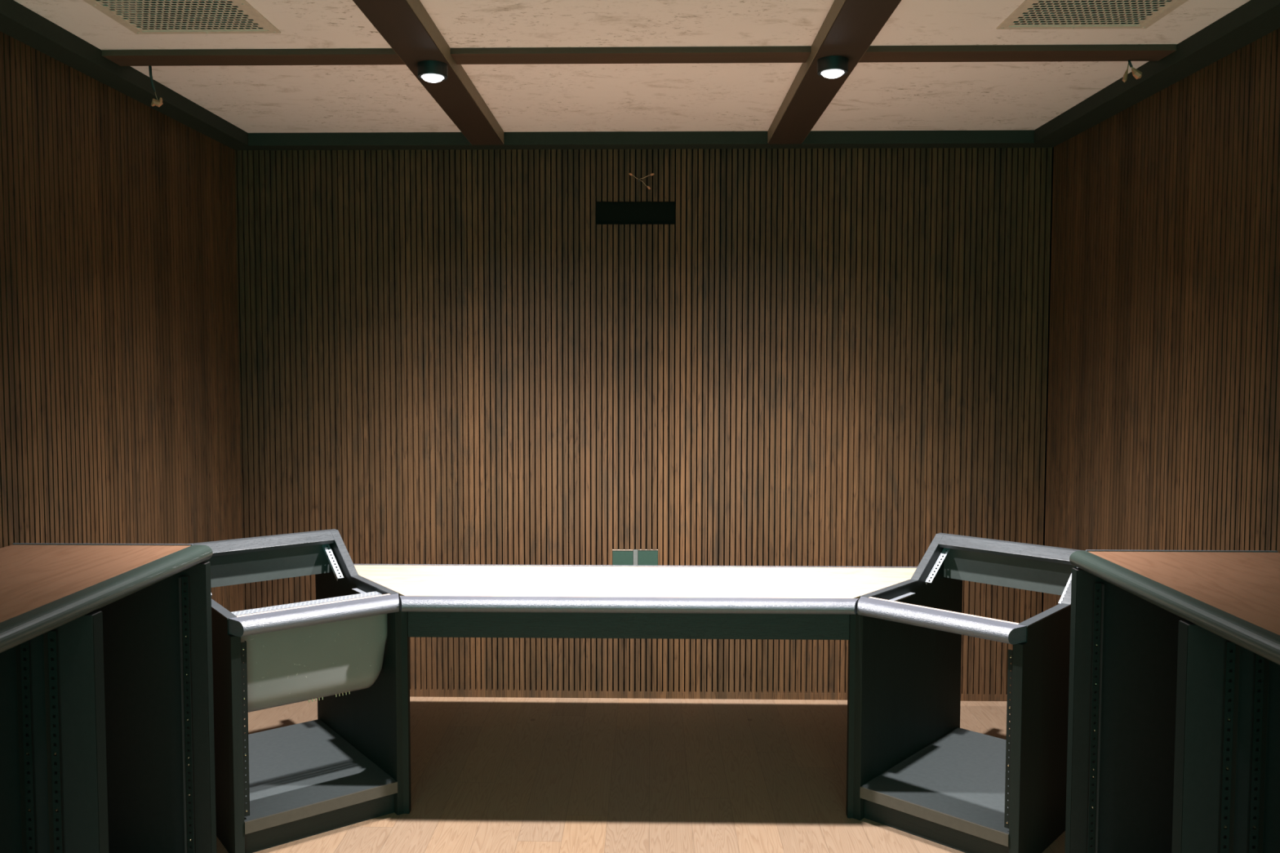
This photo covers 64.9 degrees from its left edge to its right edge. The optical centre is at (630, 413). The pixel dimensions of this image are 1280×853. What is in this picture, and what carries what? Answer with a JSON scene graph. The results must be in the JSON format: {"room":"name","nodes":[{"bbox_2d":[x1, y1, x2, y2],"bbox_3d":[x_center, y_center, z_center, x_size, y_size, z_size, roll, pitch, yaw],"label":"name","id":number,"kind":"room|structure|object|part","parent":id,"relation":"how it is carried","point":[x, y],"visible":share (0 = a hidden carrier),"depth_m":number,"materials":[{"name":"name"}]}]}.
{"room":"studio","nodes":[
{"label":"studio","id":0,"kind":"room"},
{"bbox_2d":[0,31,243,612],"bbox_3d":[-1.905,0.165,1.574,0.132,2.600,6.250,0,3,1],"label":"wall","id":1,"kind":"structure","parent":0,"point":[120,415],"depth_m":3.48,"materials":[{"name":"brown wood"}]},
{"bbox_2d":[13,0,1249,133],"bbox_3d":[-0.013,-1.130,1.493,3.950,0.100,6.300,0,3,1],"label":"ceiling","id":2,"kind":"structure","parent":0,"point":[1016,95],"depth_m":3.46,"materials":[{"name":"paint"}]},
{"bbox_2d":[0,0,248,145],"bbox_3d":[-1.796,-1.050,1.410,0.108,0.056,6.055,0,3,1],"label":"crown molding","id":3,"kind":"structure","parent":2,"relation":"attached to","point":[17,21],"depth_m":3.32,"materials":[{"name":"black wood"}]},
{"bbox_2d":[83,0,280,34],"bbox_3d":[-1.292,-1.303,2.809,0.446,0.318,0.510,0,3,1],"label":"ceiling vent","id":4,"kind":"object","parent":2,"relation":"in","point":[246,7],"visible":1,"depth_m":2.96,"materials":[{"name":"beige metal"}]},
{"bbox_2d":[102,48,404,66],"bbox_3d":[-1.210,-1.167,3.295,0.988,0.019,0.115,0,3,1],"label":"crown molding","id":5,"kind":"structure","parent":2,"relation":"attached to","point":[336,56],"depth_m":3.26,"materials":[{"name":"brown wood"}]},
{"bbox_2d":[148,65,163,106],"bbox_3d":[-1.586,-1.094,3.366,0.043,0.135,0.023,-1,3,-13],"label":"hanging cable","id":6,"kind":"object","parent":5,"relation":"hanging from","point":[157,103],"visible":1,"depth_m":3.36,"materials":[{"name":"metal"}]},
{"bbox_2d":[352,0,503,145],"bbox_3d":[-0.685,-1.048,1.391,0.143,0.056,6.060,0,3,1],"label":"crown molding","id":7,"kind":"structure","parent":2,"relation":"attached to","point":[406,26],"depth_m":3.16,"materials":[{"name":"brown wood"}]},
{"bbox_2d":[417,60,448,82],"bbox_3d":[-0.632,-1.090,3.219,0.096,0.053,0.096,0,3,1],"label":"recessed light","id":8,"kind":"object","parent":7,"relation":"attached to","point":[431,71],"visible":1,"depth_m":3.19,"materials":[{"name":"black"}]},
{"bbox_2d":[450,45,811,64],"bbox_3d":[0.001,-1.165,3.271,1.156,0.019,0.115,0,3,1],"label":"crown molding","id":9,"kind":"structure","parent":2,"relation":"attached to","point":[649,55],"depth_m":3.24,"materials":[{"name":"brown wood"}]},
{"bbox_2d":[226,129,1060,150],"bbox_3d":[0.046,-1.208,4.450,3.650,0.056,0.105,0,3,1],"label":"crown molding","id":10,"kind":"structure","parent":2,"relation":"attached to","point":[995,138],"depth_m":4.41,"materials":[{"name":"black wood"}]},
{"bbox_2d":[767,0,901,143],"bbox_3d":[0.613,-1.045,1.365,0.149,0.056,6.060,0,3,1],"label":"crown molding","id":11,"kind":"structure","parent":2,"relation":"attached to","point":[850,27],"depth_m":3.15,"materials":[{"name":"brown wood"}]},
{"bbox_2d":[817,55,848,78],"bbox_3d":[0.637,-1.085,3.166,0.096,0.053,0.096,0,3,1],"label":"recessed light","id":12,"kind":"object","parent":11,"relation":"attached to","point":[831,66],"visible":1,"depth_m":3.13,"materials":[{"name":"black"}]},
{"bbox_2d":[858,44,1177,62],"bbox_3d":[1.226,-1.162,3.247,1.004,0.019,0.115,0,3,1],"label":"crown molding","id":13,"kind":"structure","parent":2,"relation":"attached to","point":[1117,52],"depth_m":3.21,"materials":[{"name":"brown wood"}]},
{"bbox_2d":[1122,59,1142,82],"bbox_3d":[1.639,-1.120,3.288,0.062,0.072,0.025,0,3,1],"label":"hanging cable","id":14,"kind":"object","parent":13,"relation":"hanging from","point":[1136,73],"visible":1,"depth_m":3.28,"materials":[{"name":"metal"}]},
{"bbox_2d":[996,0,1187,29],"bbox_3d":[1.318,-1.297,2.757,0.446,0.318,0.510,0,3,1],"label":"ceiling vent","id":15,"kind":"object","parent":2,"relation":"in","point":[1160,11],"visible":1,"depth_m":2.91,"materials":[{"name":"beige metal"}]},
{"bbox_2d":[1034,0,1279,142],"bbox_3d":[1.754,-1.042,1.339,0.130,0.056,6.055,0,3,1],"label":"crown molding","id":16,"kind":"structure","parent":2,"relation":"attached to","point":[1254,20],"depth_m":3.27,"materials":[{"name":"black wood"}]},
{"bbox_2d":[216,697,1065,852],"bbox_3d":[-0.015,1.506,1.632,3.950,0.080,6.300,0,3,1],"label":"floor","id":17,"kind":"structure","parent":0,"point":[489,775],"depth_m":3.72,"materials":[{"name":"brown wood"}]},
{"bbox_2d":[0,542,216,852],"bbox_3d":[-1.534,0.937,2.005,0.588,1.014,1.943,0,3,1],"label":"desk","id":18,"kind":"object","parent":17,"relation":"on","point":[107,744],"visible":1,"depth_m":2.67,"materials":[{"name":"brown wood"}]},
{"bbox_3d":[-1.389,0.917,2.320,0.021,0.840,0.019,0,3,1],"label":"rack rail","id":19,"kind":"part","parent":18,"relation":"part of","materials":[{"name":"black metal"}]},
{"bbox_3d":[-1.325,0.918,2.319,0.021,0.840,0.019,0,3,1],"label":"rack rail","id":20,"kind":"part","parent":18,"relation":"part of","materials":[{"name":"black metal"}]},
{"bbox_3d":[-1.510,0.912,2.951,0.567,0.963,0.034,0,3,1],"label":"panel","id":21,"kind":"part","parent":18,"relation":"part of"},
{"bbox_3d":[-1.280,0.887,2.903,0.021,0.840,0.019,0,3,1],"label":"rack rail","id":22,"kind":"part","parent":18,"relation":"part of","materials":[{"name":"black metal"}]},
{"bbox_2d":[193,528,403,852],"bbox_3d":[-1.226,0.913,3.565,0.565,0.897,0.868,-2,4,-37],"label":"equipment rack","id":23,"kind":"object","parent":17,"relation":"on","point":[341,649],"visible":0.92,"depth_m":3.37,"materials":[{"name":"black metal"}]},
{"bbox_3d":[-1.454,0.924,3.425,0.030,0.891,0.818,-2,4,-37],"label":"panel","id":24,"kind":"part","parent":23,"relation":"part of","materials":[{"name":"black wood"}]},
{"bbox_3d":[-1.200,0.980,3.131,0.019,0.550,0.015,-2,4,-37],"label":"rack rail","id":25,"kind":"part","parent":23,"relation":"part of","materials":[{"name":"black metal"}]},
{"bbox_3d":[-1.360,0.543,3.726,0.505,0.149,0.018,-2,4,-37],"label":"panel","id":26,"kind":"part","parent":23,"relation":"part of","materials":[{"name":"grey metal"}]},
{"bbox_2d":[244,719,396,822],"bbox_3d":[-1.220,1.262,3.576,0.505,0.036,0.746,-2,4,-37],"label":"shelf","id":27,"kind":"object","parent":23,"relation":"attached to","point":[303,771],"depth_m":3.49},
{"bbox_3d":[-1.125,0.555,3.803,0.023,0.014,0.196,-2,39,-37],"label":"rack rail","id":28,"kind":"part","parent":23,"relation":"part of","materials":[{"name":"metal"}]},
{"bbox_3d":[-0.926,0.646,3.555,0.020,0.013,0.250,-2,4,-37],"label":"level rail","id":29,"kind":"part","parent":23,"relation":"part of","materials":[{"name":"metal"}]},
{"bbox_3d":[-1.027,0.907,3.746,0.030,0.891,0.818,-2,4,-37],"label":"panel","id":30,"kind":"part","parent":23,"relation":"part of","materials":[{"name":"black wood"}]},
{"bbox_2d":[353,564,917,817],"bbox_3d":[0.025,0.972,3.785,2.343,0.759,0.891,0,3,1],"label":"desk","id":31,"kind":"object","parent":17,"relation":"on","point":[772,602],"visible":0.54,"depth_m":3.41,"materials":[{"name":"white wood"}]},
{"bbox_3d":[-0.769,1.008,3.441,0.028,0.721,0.028,0,3,1],"label":"leg","id":32,"kind":"part","parent":31,"relation":"part of","materials":[{"name":"black wood"}]},
{"bbox_3d":[0.753,1.012,3.411,0.030,0.721,0.028,0,3,1],"label":"leg","id":33,"kind":"part","parent":31,"relation":"part of","materials":[{"name":"black wood"}]},
{"bbox_2d":[853,533,1084,852],"bbox_3d":[1.222,0.920,3.485,0.565,0.897,0.868,3,4,43],"label":"equipment rack","id":34,"kind":"object","parent":17,"relation":"on","point":[918,773],"visible":0.86,"depth_m":3.39,"materials":[{"name":"black metal"}]},
{"bbox_3d":[0.925,0.650,3.505,0.020,0.013,0.250,3,4,43],"label":"level rail","id":35,"kind":"part","parent":34,"relation":"part of","materials":[{"name":"metal"}]},
{"bbox_3d":[1.042,0.912,3.684,0.030,0.891,0.818,3,4,43],"label":"panel","id":36,"kind":"part","parent":34,"relation":"part of","materials":[{"name":"black wood"}]},
{"bbox_2d":[861,727,1009,834],"bbox_3d":[1.216,1.268,3.497,0.505,0.036,0.746,3,4,43],"label":"shelf","id":37,"kind":"object","parent":34,"relation":"attached to","point":[954,780],"depth_m":3.42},
{"bbox_3d":[1.145,0.561,3.735,0.023,0.014,0.196,3,39,43],"label":"rack rail","id":38,"kind":"part","parent":34,"relation":"part of","materials":[{"name":"metal"}]},
{"bbox_3d":[1.153,0.986,3.054,0.019,0.550,0.015,3,4,43],"label":"rack rail","id":39,"kind":"part","parent":34,"relation":"part of","materials":[{"name":"black metal"}]},
{"bbox_3d":[1.375,0.551,3.631,0.505,0.149,0.018,3,4,43],"label":"panel","id":40,"kind":"part","parent":34,"relation":"part of","materials":[{"name":"grey metal"}]},
{"bbox_3d":[1.436,0.932,3.322,0.030,0.891,0.818,3,4,43],"label":"panel","id":41,"kind":"part","parent":34,"relation":"part of","materials":[{"name":"black wood"}]},
{"bbox_3d":[1.496,0.578,3.412,0.025,0.014,0.196,3,39,43],"label":"rack rail","id":42,"kind":"part","parent":34,"relation":"part of","materials":[{"name":"metal"}]},
{"bbox_2d":[1064,550,1279,852],"bbox_3d":[1.522,0.944,1.931,0.581,1.014,1.918,0,3,1],"label":"desk","id":43,"kind":"object","parent":17,"relation":"on","point":[1174,717],"visible":1,"depth_m":2.65,"materials":[{"name":"brown wood"}]},
{"bbox_3d":[1.307,0.893,2.826,0.021,0.840,0.019,0,3,1],"label":"rack rail","id":44,"kind":"part","parent":43,"relation":"part of","materials":[{"name":"black metal"}]},
{"bbox_3d":[1.536,0.920,2.865,0.560,0.963,0.034,0,3,1],"label":"panel","id":45,"kind":"part","parent":43,"relation":"part of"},
{"bbox_3d":[1.330,0.924,2.241,0.021,0.840,0.019,0,3,1],"label":"rack rail","id":46,"kind":"part","parent":43,"relation":"part of","materials":[{"name":"black metal"}]},
{"bbox_3d":[1.394,0.924,2.239,0.021,0.840,0.019,0,3,1],"label":"rack rail","id":47,"kind":"part","parent":43,"relation":"part of","materials":[{"name":"black metal"}]},
{"bbox_2d":[234,146,1053,694],"bbox_3d":[0.047,0.006,4.623,3.850,2.600,0.132,0,3,1],"label":"wall","id":48,"kind":"structure","parent":0,"point":[826,357],"depth_m":4.55,"materials":[{"name":"brown wood"}]},
{"bbox_2d":[612,548,657,565],"bbox_3d":[0.023,0.652,4.606,0.205,0.076,0.034,0,3,1],"label":"wall socket","id":49,"kind":"object","parent":48,"relation":"attached to","point":[629,557],"visible":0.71,"depth_m":4.59,"materials":[{"name":"green plastic"}]},
{"bbox_3d":[-0.034,0.685,4.612,0.096,0.124,0.028,0,3,1],"label":"plate","id":50,"kind":"part","parent":49,"relation":"part of","materials":[{"name":"green plastic"}]},
{"bbox_3d":[0.083,0.685,4.610,0.096,0.126,0.028,0,3,1],"label":"plate","id":51,"kind":"part","parent":49,"relation":"part of","materials":[{"name":"green plastic"}]},
{"bbox_2d":[595,201,675,225],"bbox_3d":[0.024,-0.902,4.532,0.356,0.105,0.018,0,3,1],"label":"plate","id":52,"kind":"object","parent":48,"relation":"attached to","point":[607,213],"visible":1,"depth_m":4.52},
{"bbox_2d":[628,173,653,189],"bbox_3d":[0.051,-1.032,4.485,0.113,0.072,0.076,0,3,1],"label":"wire tail","id":53,"kind":"object","parent":48,"relation":"attached to","point":[630,174],"visible":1,"depth_m":4.45,"materials":[{"name":"brown metal"}]},
{"bbox_2d":[409,688,1010,701],"bbox_3d":[0.045,1.292,4.639,3.650,0.030,0.031,0,3,1],"label":"baseboard","id":54,"kind":"structure","parent":48,"relation":"attached to","point":[415,693],"depth_m":4.62,"materials":[{"name":"brown wood"}]},
{"bbox_2d":[1043,27,1279,611],"bbox_3d":[1.876,0.173,1.499,0.132,2.600,6.250,0,3,1],"label":"wall","id":55,"kind":"structure","parent":0,"point":[1163,409],"depth_m":3.42,"materials":[{"name":"brown wood"}]}
]}

